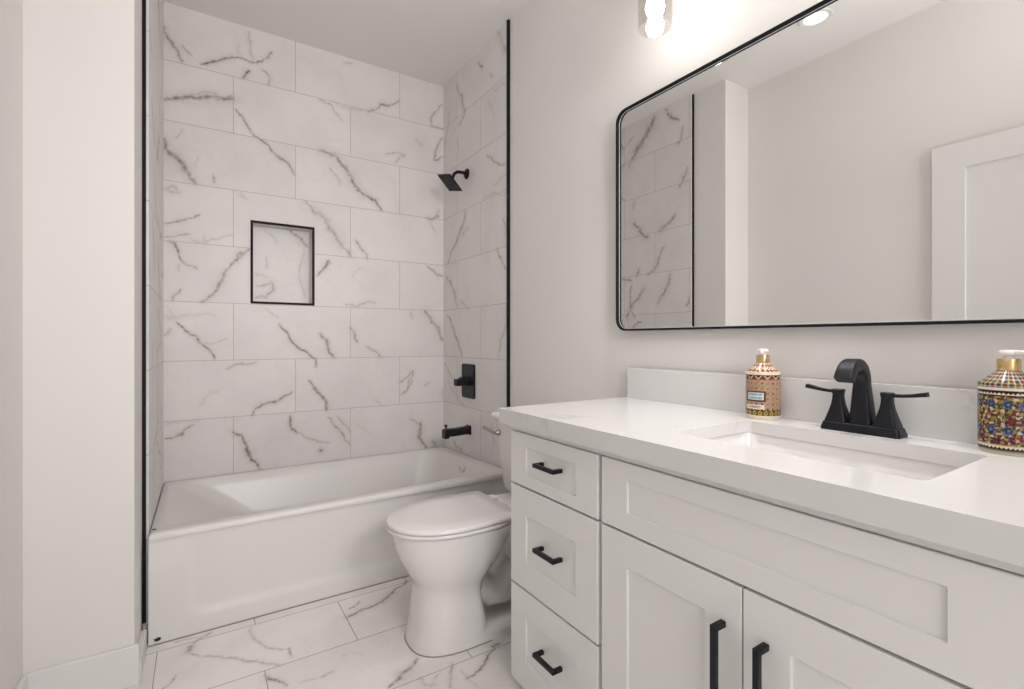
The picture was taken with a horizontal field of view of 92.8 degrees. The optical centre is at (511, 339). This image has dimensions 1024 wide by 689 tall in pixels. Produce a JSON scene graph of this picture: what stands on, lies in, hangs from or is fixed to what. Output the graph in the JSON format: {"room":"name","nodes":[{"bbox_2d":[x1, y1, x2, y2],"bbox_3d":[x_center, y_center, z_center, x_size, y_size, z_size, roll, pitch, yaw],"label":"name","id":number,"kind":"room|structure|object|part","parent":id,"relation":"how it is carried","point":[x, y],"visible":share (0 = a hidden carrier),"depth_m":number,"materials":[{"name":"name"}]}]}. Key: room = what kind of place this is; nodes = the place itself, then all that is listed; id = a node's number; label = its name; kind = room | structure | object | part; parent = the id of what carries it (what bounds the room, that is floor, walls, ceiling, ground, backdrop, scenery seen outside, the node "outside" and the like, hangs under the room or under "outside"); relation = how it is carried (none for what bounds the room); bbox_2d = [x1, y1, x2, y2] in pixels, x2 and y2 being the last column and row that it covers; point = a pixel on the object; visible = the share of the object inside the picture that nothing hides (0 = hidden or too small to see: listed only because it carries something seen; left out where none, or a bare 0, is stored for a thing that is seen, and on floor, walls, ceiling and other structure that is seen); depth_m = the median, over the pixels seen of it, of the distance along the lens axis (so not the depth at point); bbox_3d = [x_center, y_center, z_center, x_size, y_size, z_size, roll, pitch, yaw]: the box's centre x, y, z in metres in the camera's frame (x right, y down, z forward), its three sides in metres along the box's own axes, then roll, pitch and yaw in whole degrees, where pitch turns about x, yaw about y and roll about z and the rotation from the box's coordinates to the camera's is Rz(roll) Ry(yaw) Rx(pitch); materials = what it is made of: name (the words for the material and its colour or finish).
{"room":"bathroom","nodes":[
{"label":"bathroom","id":0,"kind":"room"},
{"bbox_2d":[0,0,22,688],"bbox_3d":[-0.671,-0.302,0.093,0.200,2.712,2.880,0,0,-33],"label":"wall","id":1,"kind":"structure","parent":0,"point":[11,11],"depth_m":1.27,"materials":[{"name":"paint"}]},
{"bbox_2d":[15,675,26,688],"bbox_3d":[-1.101,0.992,0.962,0.013,0.124,0.927,0,0,-33],"label":"baseboard","id":2,"kind":"structure","parent":1,"relation":"attached to","point":[22,684],"depth_m":1.33,"materials":[{"name":"white paint"}]},
{"bbox_2d":[23,0,162,673],"bbox_3d":[-1.687,-0.302,1.926,0.466,2.712,1.304,0,0,-33],"label":"wall","id":3,"kind":"structure","parent":0,"point":[82,59],"depth_m":1.43,"materials":[{"name":"paint"}]},
{"bbox_2d":[22,643,139,688],"bbox_3d":[-1.250,0.992,1.424,0.260,0.124,0.013,0,0,-33],"label":"baseboard","id":4,"kind":"structure","parent":3,"relation":"attached to","point":[119,668],"depth_m":1.43,"materials":[{"name":"white paint"}]},
{"bbox_2d":[139,629,146,681],"bbox_3d":[-1.202,1.021,1.580,0.016,0.066,0.198,0,0,-33],"label":"baseboard","id":5,"kind":"structure","parent":3,"relation":"attached to","point":[143,635],"depth_m":1.59,"materials":[{"name":"white paint"}]},
{"bbox_2d":[142,0,145,623],"bbox_3d":[-1.280,-0.337,1.698,0.011,2.642,0.016,0,0,-33],"label":"trim","id":6,"kind":"structure","parent":3,"relation":"attached to","point":[143,1],"depth_m":1.69,"materials":[{"name":"black metal"}]},
{"bbox_2d":[163,1,442,484],"bbox_3d":[-1.150,-0.302,2.896,1.517,2.712,0.250,0,0,-33],"label":"wall","id":7,"kind":"structure","parent":0,"point":[258,125],"depth_m":2.71,"materials":[{"name":"tile"}]},
{"bbox_2d":[253,225,309,302],"bbox_3d":[-1.307,-0.414,2.760,0.313,0.435,0.010,0,0,-33],"label":"wall niche","id":8,"kind":"object","parent":7,"relation":"in","point":[281,257],"visible":0.88,"depth_m":2.76,"materials":[{"name":"tile"}]},
{"bbox_2d":[250,220,314,305],"bbox_3d":[-1.256,-0.414,2.681,0.321,0.443,0.010,0,0,-33],"label":"trim","id":9,"kind":"structure","parent":7,"relation":"attached to","point":[251,221],"depth_m":2.67,"materials":[{"name":"black metal"}]},
{"bbox_2d":[127,552,523,688],"bbox_3d":[-0.158,1.104,1.116,1.767,0.100,3.850,0,0,-33],"label":"floor","id":10,"kind":"structure","parent":0,"point":[355,639],"depth_m":1.62,"materials":[{"name":"tile"}]},
{"bbox_2d":[148,447,508,646],"bbox_3d":[-0.847,0.860,2.432,1.493,0.388,0.854,0,0,-33],"label":"bathtub","id":11,"kind":"object","parent":10,"relation":"on","point":[226,549],"visible":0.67,"depth_m":2.00,"materials":[{"name":"ceramic"}]},
{"bbox_2d":[148,447,502,541],"bbox_3d":[-0.848,0.833,2.433,1.493,0.328,0.852,0,0,-33],"label":"basin","id":12,"kind":"object","parent":11,"relation":"in","point":[351,499],"depth_m":2.37,"materials":[{"name":"ceramic"}]},
{"bbox_3d":[-0.284,0.722,2.739,0.023,0.052,0.052,0,0,-33],"label":"overflow plate","id":13,"kind":"part","parent":11,"relation":"part of","materials":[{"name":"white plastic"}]},
{"bbox_2d":[386,411,513,657],"bbox_3d":[-0.093,0.685,1.867,0.792,0.738,0.569,0,0,-33],"label":"toilet","id":14,"kind":"object","parent":10,"relation":"on","point":[448,546],"visible":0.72,"depth_m":1.66,"materials":[{"name":"ceramic"}]},
{"bbox_3d":[-0.227,0.643,1.762,0.452,0.014,0.350,0,0,-33],"label":"seat","id":15,"kind":"part","parent":14,"relation":"part of","materials":[{"name":"plastic"}]},
{"bbox_3d":[-0.234,0.625,1.757,0.434,0.017,0.350,0,0,-33],"label":"lid","id":16,"kind":"part","parent":14,"relation":"part of","materials":[{"name":"plastic"}]},
{"bbox_3d":[-0.090,0.399,2.141,0.028,0.032,0.113,0,0,-39],"label":"flush lever","id":17,"kind":"part","parent":14,"relation":"part of","materials":[{"name":"silver metal"}]},
{"bbox_3d":[0.146,0.333,2.001,0.245,0.034,0.536,0,0,-33],"label":"tank lid","id":18,"kind":"part","parent":14,"relation":"part of","materials":[{"name":"ceramic"}]},
{"bbox_3d":[0.152,0.502,2.005,0.232,0.308,0.500,0,0,-33],"label":"tank","id":19,"kind":"part","parent":14,"relation":"part of","materials":[{"name":"ceramic"}]},
{"bbox_2d":[511,426,1023,688],"bbox_3d":[0.618,0.657,1.002,0.579,0.794,1.520,0,0,-33],"label":"vanity cabinet","id":20,"kind":"object","parent":10,"relation":"on","point":[627,573],"visible":1,"depth_m":0.89,"materials":[{"name":"paint"}]},
{"bbox_3d":[0.094,0.868,1.313,0.034,0.011,0.093,0,0,-33],"label":"handle","id":21,"kind":"part","parent":20,"relation":"part of","materials":[{"name":"black metal"}]},
{"bbox_3d":[0.094,0.580,1.313,0.034,0.011,0.093,0,0,-33],"label":"handle","id":22,"kind":"part","parent":20,"relation":"part of","materials":[{"name":"black metal"}]},
{"bbox_3d":[0.094,0.346,1.313,0.034,0.011,0.093,0,0,-33],"label":"handle","id":23,"kind":"part","parent":20,"relation":"part of","materials":[{"name":"black metal"}]},
{"bbox_3d":[0.109,0.883,1.337,0.019,0.290,0.386,0,0,-33],"label":"drawer","id":24,"kind":"part","parent":20,"relation":"part of","materials":[{"name":"paint"}]},
{"bbox_3d":[0.109,0.585,1.337,0.019,0.295,0.386,0,0,-33],"label":"drawer","id":25,"kind":"part","parent":20,"relation":"part of","materials":[{"name":"paint"}]},
{"bbox_3d":[0.109,0.354,1.337,0.019,0.156,0.386,0,0,-33],"label":"drawer","id":26,"kind":"part","parent":20,"relation":"part of","materials":[{"name":"paint"}]},
{"bbox_3d":[0.316,0.733,1.014,0.019,0.590,0.356,0,0,-33],"label":"door","id":27,"kind":"part","parent":20,"relation":"part of","materials":[{"name":"paint"}]},
{"bbox_3d":[0.372,0.586,0.880,0.034,0.150,0.011,0,0,-33],"label":"handle","id":28,"kind":"part","parent":20,"relation":"part of","materials":[{"name":"black metal"}]},
{"bbox_3d":[0.415,0.586,0.813,0.034,0.150,0.011,0,0,-33],"label":"handle","id":29,"kind":"part","parent":20,"relation":"part of","materials":[{"name":"black metal"}]},
{"bbox_2d":[499,397,1023,566],"bbox_3d":[0.621,0.234,1.008,0.566,0.045,1.568,0,0,-33],"label":"countertop","id":30,"kind":"structure","parent":20,"relation":"on","point":[977,507],"depth_m":0.86,"materials":[{"name":"white stone"}]},
{"bbox_2d":[746,349,780,419],"bbox_3d":[0.680,0.118,1.321,0.085,0.188,0.085,0,0,-18],"label":"soap dispenser","id":31,"kind":"object","parent":30,"relation":"on","point":[763,380],"visible":1,"depth_m":1.29,"materials":[{"name":"ceramic"}]},
{"bbox_2d":[710,432,960,480],"bbox_3d":[0.620,0.311,1.006,0.360,0.136,0.525,0,0,-33],"label":"sink","id":32,"kind":"object","parent":30,"relation":"in","point":[887,464],"visible":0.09,"depth_m":1.09,"materials":[{"name":"ceramic"}]},
{"bbox_2d":[805,359,929,438],"bbox_3d":[0.772,0.127,1.097,0.124,0.170,0.241,0,0,-33],"label":"faucet","id":33,"kind":"object","parent":30,"relation":"on","point":[862,418],"visible":1,"depth_m":1.10,"materials":[{"name":"black metal"}]},
{"bbox_3d":[0.757,0.118,1.185,0.019,0.016,0.078,0,0,-33],"label":"lever","id":34,"kind":"part","parent":33,"relation":"part of","materials":[{"name":"black metal"}]},
{"bbox_3d":[0.775,0.155,1.158,0.045,0.078,0.045,0,0,-33],"label":"handle","id":35,"kind":"part","parent":33,"relation":"part of","materials":[{"name":"black metal"}]},
{"bbox_3d":[0.771,0.119,1.097,0.122,0.152,0.046,0,0,-33],"label":"spout","id":36,"kind":"part","parent":33,"relation":"part of","materials":[{"name":"black metal"}]},
{"bbox_3d":[0.828,0.155,1.075,0.045,0.078,0.045,0,0,-33],"label":"handle","id":37,"kind":"part","parent":33,"relation":"part of","materials":[{"name":"black metal"}]},
{"bbox_3d":[0.845,0.118,1.048,0.019,0.016,0.078,0,0,-33],"label":"lever","id":38,"kind":"part","parent":33,"relation":"part of","materials":[{"name":"black metal"}]},
{"bbox_2d":[977,350,1023,456],"bbox_3d":[0.936,0.116,0.919,0.086,0.192,0.086,0,0,41],"label":"soap dispenser","id":39,"kind":"object","parent":30,"relation":"on","point":[1000,395],"visible":1,"depth_m":0.90,"materials":[{"name":"ceramic"}]},
{"bbox_3d":[0.509,0.733,0.712,0.019,0.590,0.356,0,0,-33],"label":"door","id":40,"kind":"part","parent":20,"relation":"part of","materials":[{"name":"paint"}]},
{"bbox_2d":[163,0,527,86],"bbox_3d":[-0.215,-1.718,1.159,2.117,0.120,4.184,0,0,-33],"label":"ceiling","id":41,"kind":"structure","parent":0,"point":[430,41],"depth_m":2.57,"materials":[{"name":"paint"}]},
{"bbox_2d":[443,0,1023,467],"bbox_3d":[0.610,-0.302,1.688,0.156,2.712,4.184,0,0,-33],"label":"wall","id":42,"kind":"structure","parent":0,"point":[575,65],"depth_m":2.11,"materials":[{"name":"paint"}]},
{"bbox_2d":[438,168,468,190],"bbox_3d":[-0.345,-0.945,2.877,0.126,0.153,0.175,0,0,40],"label":"shower","id":43,"kind":"object","parent":42,"relation":"attached to","point":[448,180],"visible":1,"depth_m":2.86,"materials":[{"name":"black metal"}]},
{"bbox_3d":[-0.316,-0.969,2.886,0.103,0.068,0.020,0,0,-33],"label":"arm","id":44,"kind":"part","parent":43,"relation":"part of","materials":[{"name":"black metal"}]},
{"bbox_2d":[442,425,470,438],"bbox_3d":[-0.325,0.531,2.850,0.164,0.078,0.060,0,0,-33],"label":"tub spout","id":45,"kind":"object","parent":42,"relation":"attached to","point":[447,433],"visible":1,"depth_m":2.82,"materials":[{"name":"black metal"}]},
{"bbox_2d":[454,364,474,398],"bbox_3d":[-0.293,0.245,2.870,0.090,0.202,0.160,0,0,-33],"label":"shower valve","id":46,"kind":"object","parent":42,"relation":"attached to","point":[467,381],"visible":1,"depth_m":2.86,"materials":[{"name":"black metal"}]},
{"bbox_3d":[-0.314,0.250,2.857,0.042,0.040,0.044,0,0,-33],"label":"lever","id":47,"kind":"part","parent":46,"relation":"part of","materials":[{"name":"black metal"}]},
{"bbox_3d":[-0.260,0.245,2.892,0.010,0.202,0.160,0,0,-33],"label":"plate","id":48,"kind":"part","parent":46,"relation":"part of","materials":[{"name":"black metal"}]},
{"bbox_2d":[507,19,509,406],"bbox_3d":[-0.019,-0.479,2.524,0.014,2.347,0.015,0,0,-33],"label":"trim","id":49,"kind":"structure","parent":42,"relation":"attached to","point":[508,20],"depth_m":2.52,"materials":[{"name":"black metal"}]},
{"bbox_2d":[645,0,664,19],"bbox_3d":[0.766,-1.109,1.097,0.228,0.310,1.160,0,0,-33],"label":"bulb","id":50,"kind":"object","parent":42,"relation":"attached to","point":[654,9],"visible":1,"depth_m":1.48,"materials":[{"name":"white glass"}]},
{"bbox_2d":[627,367,976,443],"bbox_3d":[0.854,0.157,1.150,0.022,0.110,1.555,0,0,-33],"label":"backsplash","id":51,"kind":"structure","parent":42,"relation":"attached to","point":[949,413],"depth_m":1.26,"materials":[{"name":"white stone"}]},
{"bbox_2d":[616,0,1023,330],"bbox_3d":[0.848,-0.441,1.145,0.039,0.816,1.644,0,0,-33],"label":"wall mirror","id":52,"kind":"object","parent":42,"relation":"attached to","point":[846,162],"visible":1,"depth_m":1.20,"materials":[{"name":"clear glass"}]}
]}

